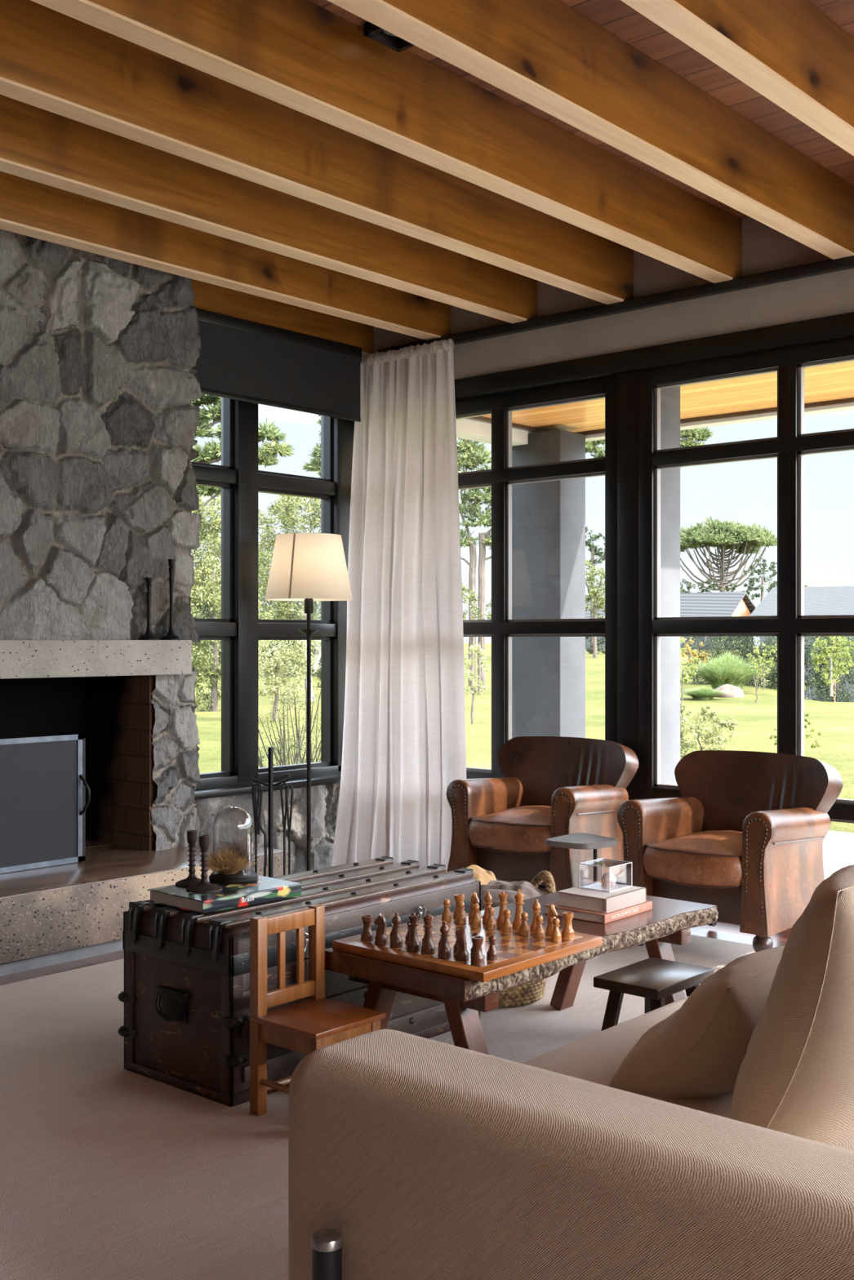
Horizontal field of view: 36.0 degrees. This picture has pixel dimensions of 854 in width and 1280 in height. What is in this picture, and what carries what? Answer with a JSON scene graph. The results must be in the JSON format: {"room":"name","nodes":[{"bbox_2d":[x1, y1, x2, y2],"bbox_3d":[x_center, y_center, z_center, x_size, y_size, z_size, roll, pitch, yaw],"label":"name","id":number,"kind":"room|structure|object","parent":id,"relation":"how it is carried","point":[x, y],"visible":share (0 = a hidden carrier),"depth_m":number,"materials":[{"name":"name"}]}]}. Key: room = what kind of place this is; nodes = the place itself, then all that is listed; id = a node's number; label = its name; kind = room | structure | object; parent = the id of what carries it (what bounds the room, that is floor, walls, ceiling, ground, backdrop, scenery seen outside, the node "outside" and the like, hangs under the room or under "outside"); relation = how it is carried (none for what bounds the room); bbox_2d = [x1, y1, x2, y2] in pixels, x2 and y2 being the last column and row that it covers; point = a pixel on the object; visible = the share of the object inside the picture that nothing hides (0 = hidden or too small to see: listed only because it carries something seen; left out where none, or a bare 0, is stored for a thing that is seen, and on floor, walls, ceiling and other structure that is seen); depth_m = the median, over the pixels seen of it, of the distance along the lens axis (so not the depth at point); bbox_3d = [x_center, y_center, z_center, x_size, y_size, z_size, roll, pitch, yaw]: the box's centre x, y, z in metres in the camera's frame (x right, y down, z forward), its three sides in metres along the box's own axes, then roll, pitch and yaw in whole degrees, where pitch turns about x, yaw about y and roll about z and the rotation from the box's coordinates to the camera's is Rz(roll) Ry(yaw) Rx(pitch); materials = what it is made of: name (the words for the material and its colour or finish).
{"room":"living room","nodes":[
{"label":"living room","id":0,"kind":"room"},
{"bbox_2d":[194,782,340,870],"bbox_3d":[-0.816,0.965,6.570,0.131,0.470,1.500,0,0,41],"label":"wall","id":1,"kind":"structure","parent":0,"point":[237,823],"depth_m":6.65,"materials":[{"name":"stone"}]},
{"bbox_2d":[0,880,791,985],"bbox_3d":[-0.584,1.260,1.839,7.300,0.120,8.400,0,0,41],"label":"floor","id":2,"kind":"structure","parent":0,"point":[730,932],"depth_m":5.07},
{"bbox_2d":[0,229,288,976],"bbox_3d":[-2.266,-0.305,4.706,1.195,3.010,3.705,0,0,41],"label":"fireplace","id":3,"kind":"object","parent":2,"relation":"on","point":[99,423],"visible":0.94,"depth_m":5.53,"materials":[{"name":"stone"}]},
{"bbox_2d":[0,732,90,873],"bbox_3d":[-1.828,0.650,5.062,0.220,0.525,1.118,0,0,41],"label":"fire screen","id":4,"kind":"object","parent":3,"relation":"on","point":[76,842],"visible":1,"depth_m":5.30,"materials":[{"name":"metal"}]},
{"bbox_2d":[138,577,159,639],"bbox_3d":[-1.196,-0.135,5.656,0.088,0.268,0.088,0,0,41],"label":"candlestick","id":5,"kind":"object","parent":3,"relation":"on","point":[148,635],"visible":1,"depth_m":5.65,"materials":[{"name":"metal"}]},
{"bbox_2d":[160,559,181,639],"bbox_3d":[-1.117,-0.176,5.746,0.088,0.352,0.088,0,0,41],"label":"candlestick","id":6,"kind":"object","parent":3,"relation":"on","point":[171,635],"visible":1,"depth_m":5.74,"materials":[{"name":"metal"}]},
{"bbox_2d":[264,533,352,871],"bbox_3d":[-0.579,0.344,6.442,0.428,1.712,0.428,0,0,41],"label":"floor lamp","id":7,"kind":"object","parent":2,"relation":"on","point":[307,567],"visible":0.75,"depth_m":6.30,"materials":[{"name":"fabric"}]},
{"bbox_2d":[0,934,755,1279],"bbox_3d":[0.394,1.194,3.175,4.585,0.012,4.100,0,0,41],"label":"rug","id":8,"kind":"object","parent":2,"relation":"on","point":[108,1171],"visible":0.17,"depth_m":3.12,"materials":[{"name":"carpet"}]},
{"bbox_2d":[250,746,290,877],"bbox_3d":[-0.645,0.815,5.431,0.200,0.745,0.200,0,0,41],"label":"stand","id":9,"kind":"object","parent":8,"relation":"on","point":[270,784],"visible":0.39,"depth_m":5.43,"materials":[{"name":"metal"}]},
{"bbox_2d":[248,782,266,876],"bbox_3d":[-0.695,0.865,5.412,0.074,0.551,0.012,0,0,0],"label":"tongs","id":10,"kind":"object","parent":9,"relation":"hanging from","point":[258,823],"visible":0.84,"depth_m":5.41,"materials":[{"name":"metal"}]},
{"bbox_2d":[280,782,288,875],"bbox_3d":[-0.592,0.885,5.458,0.080,0.591,0.010,0,0,0],"label":"shovel","id":11,"kind":"object","parent":9,"relation":"hanging from","point":[284,816],"visible":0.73,"depth_m":5.46,"materials":[{"name":"metal"}]},
{"bbox_2d":[284,783,293,874],"bbox_3d":[-0.564,0.880,5.388,0.056,0.581,0.055,0,0,0],"label":"brush","id":12,"kind":"object","parent":9,"relation":"hanging from","point":[289,820],"visible":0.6,"depth_m":5.38,"materials":[{"name":"metal"}]},
{"bbox_2d":[117,856,480,1106],"bbox_3d":[-0.331,0.954,3.865,0.519,0.468,1.067,0,0,41],"label":"trunk","id":13,"kind":"object","parent":8,"relation":"on","point":[185,996],"visible":0.69,"depth_m":3.54,"materials":[{"name":"wood"}]},
{"bbox_2d":[148,875,301,914],"bbox_3d":[-0.560,0.702,3.661,0.247,0.034,0.345,0,0,43],"label":"book","id":14,"kind":"object","parent":13,"relation":"on","point":[264,889],"visible":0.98,"depth_m":3.58,"materials":[{"name":"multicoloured paper"}]},
{"bbox_2d":[175,830,200,887],"bbox_3d":[-0.659,0.610,3.691,0.092,0.150,0.092,0,0,41],"label":"candlestick","id":15,"kind":"object","parent":14,"relation":"on","point":[192,879],"visible":0.95,"depth_m":3.68,"materials":[{"name":"wood"}]},
{"bbox_2d":[186,835,222,893],"bbox_3d":[-0.612,0.611,3.613,0.098,0.148,0.098,0,0,41],"label":"candlestick","id":16,"kind":"object","parent":14,"relation":"on","point":[204,886],"visible":1,"depth_m":3.60,"materials":[{"name":"wood"}]},
{"bbox_2d":[208,806,257,884],"bbox_3d":[-0.552,0.580,3.752,0.138,0.210,0.138,0,0,41],"label":"glass cloche","id":17,"kind":"object","parent":14,"relation":"on","point":[247,876],"visible":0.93,"depth_m":3.72,"materials":[{"name":"glass"}]},
{"bbox_2d":[198,835,262,875],"bbox_3d":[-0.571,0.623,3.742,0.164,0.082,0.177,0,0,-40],"label":"grass tuft","id":18,"kind":"object","parent":17,"relation":"on","point":[222,864],"visible":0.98,"depth_m":3.71,"materials":[{"name":"beige plant"}]},
{"bbox_2d":[248,903,385,1115],"bbox_3d":[-0.276,0.942,3.305,0.245,0.492,0.246,0,0,41],"label":"child chair","id":19,"kind":"object","parent":8,"relation":"on","point":[307,1026],"visible":0.8,"depth_m":3.29,"materials":[{"name":"brown wood"}]},
{"bbox_2d":[480,870,555,1007],"bbox_3d":[0.235,0.982,4.391,0.380,0.404,0.375,0,0,24],"label":"seagrass basket","id":20,"kind":"object","parent":8,"relation":"on","point":[531,992],"visible":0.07,"depth_m":4.27,"materials":[{"name":"beige wicker"}]},
{"bbox_2d":[466,864,496,884],"bbox_3d":[0.165,0.847,4.444,0.130,0.166,0.200,0,0,41],"label":"folded blanket","id":21,"kind":"object","parent":20,"relation":"in","point":[481,874],"visible":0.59,"depth_m":4.42,"materials":[{"name":"beige fabric"}]},
{"bbox_2d":[480,880,543,908],"bbox_3d":[0.246,0.866,4.369,0.300,0.118,0.330,0,0,41],"label":"folded blanket","id":22,"kind":"object","parent":20,"relation":"in","point":[494,887],"visible":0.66,"depth_m":4.33,"materials":[{"name":"grey fabric"}]},
{"bbox_2d":[324,892,718,1054],"bbox_3d":[0.317,1.005,3.764,0.527,0.370,1.215,0,0,41],"label":"coffee table","id":23,"kind":"object","parent":8,"relation":"on","point":[669,921],"visible":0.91,"depth_m":3.47,"materials":[{"name":"brown wood"}]},
{"bbox_2d":[332,911,602,982],"bbox_3d":[0.110,0.807,3.506,0.514,0.024,0.510,0,0,41],"label":"board","id":24,"kind":"object","parent":23,"relation":"on","point":[517,953],"visible":0.77,"depth_m":3.40,"materials":[{"name":"brown wood"}]},
{"bbox_2d":[360,915,373,942],"bbox_3d":[-0.158,0.763,3.485,0.035,0.064,0.035,0,0,33],"label":"chess rook","id":25,"kind":"object","parent":24,"relation":"on","point":[366,935],"visible":1,"depth_m":3.47,"materials":[{"name":"brown wood"}]},
{"bbox_2d":[373,913,387,944],"bbox_3d":[-0.120,0.755,3.450,0.034,0.080,0.034,0,0,-24],"label":"knight","id":26,"kind":"object","parent":24,"relation":"on","point":[380,938],"visible":1,"depth_m":3.44,"materials":[{"name":"brown wood"}]},
{"bbox_2d":[390,912,403,947],"bbox_3d":[-0.079,0.751,3.414,0.034,0.088,0.034,0,0,-22],"label":"bishop","id":27,"kind":"object","parent":24,"relation":"on","point":[396,941],"visible":1,"depth_m":3.40,"materials":[{"name":"brown wood"}]},
{"bbox_2d":[406,912,420,951],"bbox_3d":[-0.034,0.748,3.378,0.037,0.094,0.037,0,0,-25],"label":"chess queen","id":28,"kind":"object","parent":24,"relation":"on","point":[413,944],"visible":1,"depth_m":3.37,"materials":[{"name":"brown wood"}]},
{"bbox_2d":[420,910,435,954],"bbox_3d":[0.003,0.741,3.345,0.038,0.108,0.038,0,0,-27],"label":"king","id":29,"kind":"object","parent":24,"relation":"on","point":[428,947],"visible":1,"depth_m":3.33,"materials":[{"name":"brown wood"}]},
{"bbox_2d":[437,921,451,957],"bbox_3d":[0.044,0.751,3.307,0.034,0.088,0.034,0,0,16],"label":"bishop","id":30,"kind":"object","parent":24,"relation":"on","point":[444,951],"visible":1,"depth_m":3.30,"materials":[{"name":"brown wood"}]},
{"bbox_2d":[455,927,469,961],"bbox_3d":[0.088,0.755,3.272,0.034,0.080,0.034,0,0,-34],"label":"knight","id":31,"kind":"object","parent":24,"relation":"on","point":[461,954],"visible":1,"depth_m":3.26,"materials":[{"name":"brown wood"}]},
{"bbox_2d":[470,936,484,964],"bbox_3d":[0.125,0.763,3.236,0.035,0.064,0.035,0,0,-37],"label":"chess rook","id":32,"kind":"object","parent":24,"relation":"on","point":[477,957],"visible":1,"depth_m":3.23,"materials":[{"name":"brown wood"}]},
{"bbox_2d":[511,888,524,929],"bbox_3d":[0.255,0.741,3.632,0.038,0.108,0.038,0,0,-29],"label":"king","id":33,"kind":"object","parent":24,"relation":"on","point":[517,922],"visible":0.88,"depth_m":3.62,"materials":[{"name":"brown wood"}]},
{"bbox_2d":[543,900,652,924],"bbox_3d":[0.518,0.806,3.969,0.217,0.026,0.268,0,0,40],"label":"book","id":34,"kind":"object","parent":23,"relation":"on","point":[580,914],"visible":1,"depth_m":3.87,"materials":[{"name":"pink paper"}]},
{"bbox_2d":[556,880,646,912],"bbox_3d":[0.527,0.772,3.958,0.174,0.042,0.222,0,0,41],"label":"book","id":35,"kind":"object","parent":34,"relation":"on","point":[575,897],"visible":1,"depth_m":3.90,"materials":[{"name":"paper"}]},
{"bbox_2d":[578,857,631,892],"bbox_3d":[0.542,0.713,3.993,0.110,0.075,0.124,0,0,41],"label":"display box","id":36,"kind":"object","parent":35,"relation":"on","point":[595,886],"visible":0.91,"depth_m":3.98,"materials":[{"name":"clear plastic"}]},
{"bbox_2d":[446,736,638,891],"bbox_3d":[0.512,0.819,5.910,0.715,0.738,0.652,0,0,35],"label":"armchair","id":37,"kind":"object","parent":8,"relation":"on","point":[550,787],"visible":0.86,"depth_m":5.83,"materials":[{"name":"brown leather"}]},
{"bbox_2d":[467,804,551,852],"bbox_3d":[0.484,0.826,5.868,0.438,0.167,0.550,0,0,35],"label":"seat cushion","id":38,"kind":"object","parent":37,"relation":"on","point":[491,828],"depth_m":5.69,"materials":[{"name":"leather"}]},
{"bbox_2d":[288,995,853,1279],"bbox_3d":[1.261,0.864,2.431,1.660,0.648,2.747,0,0,41],"label":"sofa","id":39,"kind":"object","parent":8,"relation":"on","point":[411,1157],"visible":0.73,"depth_m":1.72,"materials":[{"name":"fabric"}]},
{"bbox_2d":[520,995,733,1118],"bbox_3d":[0.709,0.852,2.183,1.145,0.173,1.075,0,0,41],"label":"seat cushion","id":40,"kind":"object","parent":39,"relation":"on","point":[596,1058],"depth_m":2.41,"materials":[{"name":"fabric"}]},
{"bbox_2d":[608,945,785,1098],"bbox_3d":[0.550,0.672,2.348,0.274,0.267,0.466,0,0,43],"label":"cushion","id":41,"kind":"object","parent":39,"relation":"on","point":[699,1051],"visible":0.56,"depth_m":2.17,"materials":[{"name":"fabric"}]},
{"bbox_2d":[730,864,853,1151],"bbox_3d":[0.701,0.545,2.011,0.323,0.438,0.623,0,0,41],"label":"cushion","id":42,"kind":"object","parent":39,"relation":"on","point":[795,1077],"visible":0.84,"depth_m":1.78,"materials":[{"name":"fabric"}]},
{"bbox_2d":[546,832,617,882],"bbox_3d":[0.631,0.977,5.079,0.255,0.422,0.301,0,0,41],"label":"side table","id":43,"kind":"object","parent":8,"relation":"on","point":[583,841],"visible":0.61,"depth_m":5.03,"materials":[{"name":"stone"}]},
{"bbox_2d":[593,957,714,1031],"bbox_3d":[0.615,1.045,3.553,0.224,0.294,0.296,0,0,41],"label":"stool","id":44,"kind":"object","parent":8,"relation":"on","point":[654,980],"visible":0.39,"depth_m":3.51,"materials":[{"name":"brown wood"}]},
{"bbox_2d":[617,750,843,951],"bbox_3d":[1.169,0.819,5.123,0.715,0.738,0.652,0,0,41],"label":"armchair","id":45,"kind":"object","parent":8,"relation":"on","point":[747,831],"visible":0.98,"depth_m":5.04,"materials":[{"name":"brown leather"}]},
{"bbox_2d":[642,830,742,886],"bbox_3d":[1.136,0.826,5.084,0.438,0.167,0.550,0,0,41],"label":"seat cushion","id":46,"kind":"object","parent":45,"relation":"on","point":[691,858],"depth_m":4.92,"materials":[{"name":"leather"}]},
{"bbox_2d":[307,0,853,218],"bbox_3d":[0.427,-1.870,1.021,9.900,0.120,8.500,0,0,41],"label":"ceiling","id":47,"kind":"structure","parent":0,"point":[616,17],"depth_m":4.24,"materials":[{"name":"brown wood"}]},
{"bbox_2d":[0,171,450,340],"bbox_3d":[-2.212,-1.671,4.125,0.090,0.278,7.000,0,0,41],"label":"ceiling beam","id":48,"kind":"structure","parent":47,"relation":"attached to","point":[28,207],"depth_m":5.53,"materials":[{"name":"brown wood"}]},
{"bbox_2d":[0,94,537,323],"bbox_3d":[-1.802,-1.671,3.766,0.090,0.278,7.000,0,0,41],"label":"ceiling beam","id":49,"kind":"structure","parent":47,"relation":"attached to","point":[37,144],"depth_m":4.96,"materials":[{"name":"brown wood"}]},
{"bbox_2d":[190,278,373,355],"bbox_3d":[-2.623,-1.671,4.483,0.090,0.278,7.000,0,0,41],"label":"ceiling beam","id":50,"kind":"structure","parent":47,"relation":"attached to","point":[207,296],"depth_m":6.59,"materials":[{"name":"brown wood"}]},
{"bbox_2d":[0,0,633,304],"bbox_3d":[-1.392,-1.671,3.407,0.090,0.278,7.000,0,0,41],"label":"ceiling beam","id":51,"kind":"structure","parent":47,"relation":"attached to","point":[51,60],"depth_m":4.37,"materials":[{"name":"brown wood"}]},
{"bbox_2d":[30,0,742,283],"bbox_3d":[-0.981,-1.671,3.049,0.090,0.278,7.000,0,0,41],"label":"ceiling beam","id":52,"kind":"structure","parent":47,"relation":"attached to","point":[300,55],"depth_m":4.09,"materials":[{"name":"brown wood"}]},
{"bbox_2d":[364,21,414,52],"bbox_3d":[-0.091,-1.792,3.878,0.120,0.035,0.150,0,0,41],"label":"recessed light","id":53,"kind":"object","parent":47,"relation":"in","point":[371,31],"visible":0.29,"depth_m":3.91,"materials":[{"name":"black metal"}]},
{"bbox_2d":[327,0,853,259],"bbox_3d":[-0.578,-1.671,2.697,0.090,0.278,7.000,0,0,41],"label":"ceiling beam","id":54,"kind":"structure","parent":47,"relation":"attached to","point":[546,55],"depth_m":4.00,"materials":[{"name":"brown wood"}]},
{"bbox_2d":[621,0,853,155],"bbox_3d":[-0.179,-1.671,2.348,0.090,0.278,7.000,0,0,41],"label":"ceiling beam","id":55,"kind":"structure","parent":47,"relation":"attached to","point":[791,53],"depth_m":3.61,"materials":[{"name":"brown wood"}]},
{"bbox_2d":[373,217,853,379],"bbox_3d":[3.253,-1.565,4.103,9.700,0.490,0.160,0,0,41],"label":"wall","id":56,"kind":"structure","parent":0,"point":[764,248],"depth_m":5.92,"materials":[{"name":"paint"}]},
{"bbox_2d":[455,375,617,887],"bbox_3d":[0.283,-0.015,6.672,1.685,2.430,0.060,0,0,41],"label":"window frame","id":57,"kind":"structure","parent":56,"relation":"in","point":[501,628],"depth_m":6.50,"materials":[{"name":"paint"}]},
{"bbox_2d":[377,255,853,352],"bbox_3d":[2.693,-1.516,4.430,7.775,0.043,0.085,0,0,41],"label":"curtain rail","id":58,"kind":"object","parent":56,"relation":"attached to","point":[830,265],"visible":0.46,"depth_m":5.85,"materials":[{"name":"black metal"}]},
{"bbox_2d":[331,338,466,871],"bbox_3d":[-0.105,-0.159,6.699,0.785,2.710,0.335,0,0,28],"label":"curtain","id":59,"kind":"object","parent":58,"relation":"hanging from","point":[404,744],"visible":0.97,"depth_m":6.68,"materials":[{"name":"fabric"}]},
{"bbox_2d":[454,311,853,884],"bbox_3d":[3.297,-0.062,4.038,9.550,2.525,0.160,0,0,41],"label":"trim","id":60,"kind":"structure","parent":56,"relation":"attached to","point":[626,365],"depth_m":6.03,"materials":[{"name":"paint"}]},
{"bbox_2d":[465,397,853,435],"bbox_3d":[1.586,-1.393,7.020,3.550,0.035,2.060,0,0,41],"label":"trim","id":61,"kind":"structure","parent":56,"relation":"attached to","point":[481,419],"depth_m":8.17,"materials":[{"name":"brown wood"}]},
{"bbox_2d":[660,386,679,785],"bbox_3d":[1.036,-0.060,6.239,0.250,2.720,0.220,0,0,41],"label":"porch column","id":62,"kind":"structure","parent":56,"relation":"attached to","point":[669,397],"depth_m":6.16,"materials":[{"name":"white paint"}]},
{"bbox_2d":[638,336,853,823],"bbox_3d":[1.782,-0.015,5.322,2.120,2.430,0.060,0,0,41],"label":"window frame","id":63,"kind":"structure","parent":56,"relation":"in","point":[790,625],"depth_m":5.63,"materials":[{"name":"paint"}]},
{"bbox_2d":[482,360,853,432],"bbox_3d":[1.601,-1.420,7.007,3.510,0.040,2.060,0,0,41],"label":"ceiling","id":64,"kind":"structure","parent":0,"point":[835,381],"depth_m":7.63,"materials":[{"name":"brown wood"}]},
{"bbox_3d":[1.569,-1.550,7.115,3.800,0.220,2.220,0,0,41],"label":"porch roof","id":65,"kind":"structure","parent":64,"relation":"on","visible":0},
{"bbox_2d":[455,402,853,445],"bbox_3d":[1.577,-1.395,7.108,3.780,0.210,2.180,0,0,41],"label":"fascia","id":66,"kind":"object","parent":65,"relation":"attached to","point":[468,429],"visible":0.04,"depth_m":8.24,"materials":[{"name":"paint"}]},
{"bbox_3d":[-3.503,-0.305,3.931,0.550,3.010,9.310,0,0,41],"label":"wall","id":67,"kind":"structure","parent":0,"visible":0},
{"bbox_2d":[191,397,354,799],"bbox_3d":[-0.841,-0.388,6.572,0.225,2.265,1.550,0,0,41],"label":"window","id":68,"kind":"structure","parent":67,"relation":"in","point":[239,629],"depth_m":6.52,"materials":[{"name":"paint"}]},
{"bbox_2d":[191,308,361,422],"bbox_3d":[-0.759,-1.335,6.474,0.096,0.390,1.170,0,0,41],"label":"roller blind","id":69,"kind":"object","parent":67,"relation":"attached to","point":[239,359],"visible":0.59,"depth_m":6.44,"materials":[{"name":"fabric"}]},
{"label":"outside","id":70,"kind":"structure","parent":0,"visible":0},
{"bbox_2d":[191,643,853,832],"bbox_3d":[7.497,1.625,46.570,210.000,2.350,200.000,0,0,41],"label":"lawn","id":71,"kind":"structure","parent":70,"point":[834,721],"depth_m":20.84,"materials":[{"name":"green plant"}]},
{"bbox_2d":[189,493,276,711],"bbox_3d":[-4.115,-0.668,24.488,2.486,4.401,3.940,0,0,0],"label":"broadleaf tree","id":72,"kind":"object","parent":71,"relation":"on","point":[211,593],"visible":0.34,"depth_m":23.87,"materials":[{"name":"green plant"}]},
{"bbox_2d":[190,393,294,506],"bbox_3d":[-2.771,-1.204,18.009,1.944,4.851,0.826,0,0,-1],"label":"tree","id":73,"kind":"object","parent":71,"relation":"on","point":[211,453],"visible":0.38,"depth_m":17.91,"materials":[{"name":"green plant"}]},
{"bbox_2d":[190,538,315,677],"bbox_3d":[-7.267,-1.050,45.812,6.738,5.905,4.320,0,0,14],"label":"broadleaf tree","id":74,"kind":"object","parent":71,"relation":"on","point":[220,546],"visible":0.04,"depth_m":45.64,"materials":[{"name":"green plant"}]},
{"bbox_2d":[220,669,320,767],"bbox_3d":[-0.787,0.728,8.041,0.873,1.148,0.898,0,0,-1],"label":"bush","id":75,"kind":"object","parent":71,"relation":"on","point":[298,744],"visible":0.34,"depth_m":7.95,"materials":[{"name":"green plant"}]},
{"bbox_2d":[257,494,320,701],"bbox_3d":[-2.724,-1.049,28.803,3.086,5.222,5.852,0,0,-27],"label":"broadleaf tree","id":76,"kind":"object","parent":71,"relation":"on","point":[287,518],"visible":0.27,"depth_m":27.75,"materials":[{"name":"green plant"}]},
{"bbox_2d":[257,640,320,721],"bbox_3d":[-2.320,0.556,20.990,1.295,1.571,0.828,0,0,2],"label":"broadleaf tree","id":77,"kind":"object","parent":71,"relation":"on","point":[274,670],"visible":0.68,"depth_m":20.91,"materials":[{"name":"green plant"}]},
{"bbox_2d":[299,414,320,478],"bbox_3d":[-1.722,-1.890,26.041,1.605,6.463,0.854,0,0,9],"label":"tree","id":78,"kind":"object","parent":71,"relation":"on","point":[314,464],"visible":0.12,"depth_m":25.90,"materials":[{"name":"green plant"}]},
{"bbox_2d":[456,438,491,689],"bbox_3d":[1.311,-1.972,32.045,2.244,6.971,1.442,0,0,-16],"label":"tree","id":79,"kind":"object","parent":71,"relation":"on","point":[469,460],"visible":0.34,"depth_m":31.92,"materials":[{"name":"green plant"}]},
{"bbox_2d":[462,583,491,694],"bbox_3d":[1.351,-0.026,29.984,1.913,2.894,0.883,0,0,1],"label":"broadleaf tree","id":80,"kind":"object","parent":71,"relation":"on","point":[469,597],"visible":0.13,"depth_m":29.96,"materials":[{"name":"green plant"}]},
{"bbox_2d":[463,644,491,724],"bbox_3d":[0.683,0.630,18.996,0.454,1.163,0.426,0,0,41],"label":"young tree","id":81,"kind":"object","parent":71,"relation":"on","point":[470,674],"visible":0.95,"depth_m":18.97,"materials":[{"name":"green plant"}]},
{"bbox_2d":[585,559,604,657],"bbox_3d":[6.634,-1.054,49.965,1.992,4.072,1.452,0,0,-15],"label":"broadleaf tree","id":82,"kind":"object","parent":71,"relation":"on","point":[595,595],"visible":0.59,"depth_m":49.94,"materials":[{"name":"green plant"}]},
{"bbox_2d":[585,526,604,653],"bbox_3d":[7.131,-1.906,53.960,1.936,5.555,1.226,0,0,-11],"label":"broadleaf tree","id":83,"kind":"object","parent":71,"relation":"on","point":[595,552],"visible":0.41,"depth_m":53.93,"materials":[{"name":"green plant"}]},
{"bbox_2d":[585,426,714,457],"bbox_3d":[7.258,-3.836,44.058,4.754,8.555,1.377,0,0,-7],"label":"tree","id":84,"kind":"object","parent":71,"relation":"on","point":[591,446],"visible":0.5,"depth_m":43.85,"materials":[{"name":"green plant"}]},
{"bbox_2d":[585,591,755,652],"bbox_3d":[10.931,0.010,63.931,9.700,4.780,3.708,0,0,38],"label":"house","id":85,"kind":"structure","parent":71,"relation":"on","point":[717,603],"depth_m":61.26,"materials":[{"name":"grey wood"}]},
{"bbox_2d":[680,636,700,746],"bbox_3d":[3.110,0.611,15.999,0.414,1.360,0.272,0,0,23],"label":"young tree","id":86,"kind":"object","parent":71,"relation":"on","point":[691,665],"visible":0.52,"depth_m":15.99,"materials":[{"name":"green plant"}]},
{"bbox_2d":[680,636,708,674],"bbox_3d":[4.761,0.255,23.983,0.791,0.774,0.381,0,0,0],"label":"shrub","id":87,"kind":"object","parent":71,"relation":"on","point":[687,647],"visible":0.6,"depth_m":23.98,"materials":[{"name":"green plant"}]},
{"bbox_2d":[680,685,731,700],"bbox_3d":[5.867,1.124,27.989,1.364,0.312,1.368,0,0,41],"label":"clump","id":88,"kind":"object","parent":71,"relation":"on","point":[700,694],"visible":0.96,"depth_m":27.80,"materials":[{"name":"green plant"}]},
{"bbox_2d":[680,577,737,593],"bbox_3d":[24.196,-3.604,118.034,5.710,4.670,5.497,0,0,41],"label":"broadleaf tree","id":89,"kind":"object","parent":71,"relation":"on","point":[708,580],"visible":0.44,"depth_m":117.74,"materials":[{"name":"green plant"}]},
{"bbox_2d":[680,699,738,759],"bbox_3d":[2.414,0.863,11.503,0.593,0.696,0.280,0,0,-2],"label":"shrub","id":90,"kind":"object","parent":71,"relation":"on","point":[697,729],"visible":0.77,"depth_m":11.47,"materials":[{"name":"green plant"}]},
{"bbox_2d":[680,650,776,689],"bbox_3d":[7.081,0.749,31.006,2.168,1.021,2.180,0,0,41],"label":"pampas grass","id":91,"kind":"object","parent":71,"relation":"on","point":[729,670],"depth_m":30.63,"materials":[{"name":"green plant"}]},
{"bbox_2d":[680,515,777,591],"bbox_3d":[27.281,-5.241,120.498,11.016,12.291,11.694,0,0,41],"label":"tree","id":92,"kind":"object","parent":71,"relation":"on","point":[726,535],"visible":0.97,"depth_m":118.41,"materials":[{"name":"green plant"}]},
{"bbox_2d":[714,684,744,697],"bbox_3d":[6.639,1.198,28.982,0.702,0.455,0.532,0,0,-13],"label":"boulder","id":93,"kind":"object","parent":71,"relation":"on","point":[736,691],"visible":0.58,"depth_m":28.76,"materials":[{"name":"stone"}]},
{"bbox_2d":[742,557,777,602],"bbox_3d":[28.879,-4.172,112.023,3.932,5.935,3.335,0,0,41],"label":"broadleaf tree","id":94,"kind":"object","parent":71,"relation":"on","point":[751,582],"visible":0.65,"depth_m":111.89,"materials":[{"name":"green plant"}]},
{"bbox_2d":[746,642,777,689],"bbox_3d":[7.421,0.573,29.024,0.756,1.056,0.340,0,0,-7],"label":"sapling","id":95,"kind":"object","parent":71,"relation":"on","point":[762,665],"visible":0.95,"depth_m":28.99,"materials":[{"name":"green plant"}]},
{"bbox_2d":[681,635,853,702],"bbox_3d":[8.887,0.713,33.895,4.711,2.375,1.522,0,0,10],"label":"hedge","id":96,"kind":"object","parent":71,"relation":"on","point":[819,682],"visible":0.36,"depth_m":33.69,"materials":[{"name":"green plant"}]},
{"bbox_2d":[749,586,853,702],"bbox_3d":[24.311,0.435,59.929,16.800,5.930,12.050,0,0,24],"label":"house","id":97,"kind":"structure","parent":71,"relation":"on","point":[836,600],"depth_m":58.57,"materials":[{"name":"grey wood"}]},
{"bbox_2d":[810,635,853,696],"bbox_3d":[9.127,0.489,29.495,1.041,1.543,0.658,0,0,3],"label":"young tree","id":98,"kind":"object","parent":71,"relation":"on","point":[817,660],"visible":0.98,"depth_m":29.46,"materials":[{"name":"green plant"}]},
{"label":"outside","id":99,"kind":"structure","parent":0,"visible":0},
{"bbox_2d":[822,830,853,879],"bbox_3d":[2.683,1.288,-3.009,20.000,0.145,17.000,0,0,41],"label":"patio","id":100,"kind":"structure","parent":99,"point":[837,846],"depth_m":7.54,"materials":[{"name":"white concrete"}]},
{"bbox_2d":[511,429,585,738],"bbox_3d":[0.797,-0.070,8.739,0.420,2.580,0.290,0,0,41],"label":"porch column","id":101,"kind":"structure","parent":100,"relation":"on","point":[548,517],"depth_m":8.61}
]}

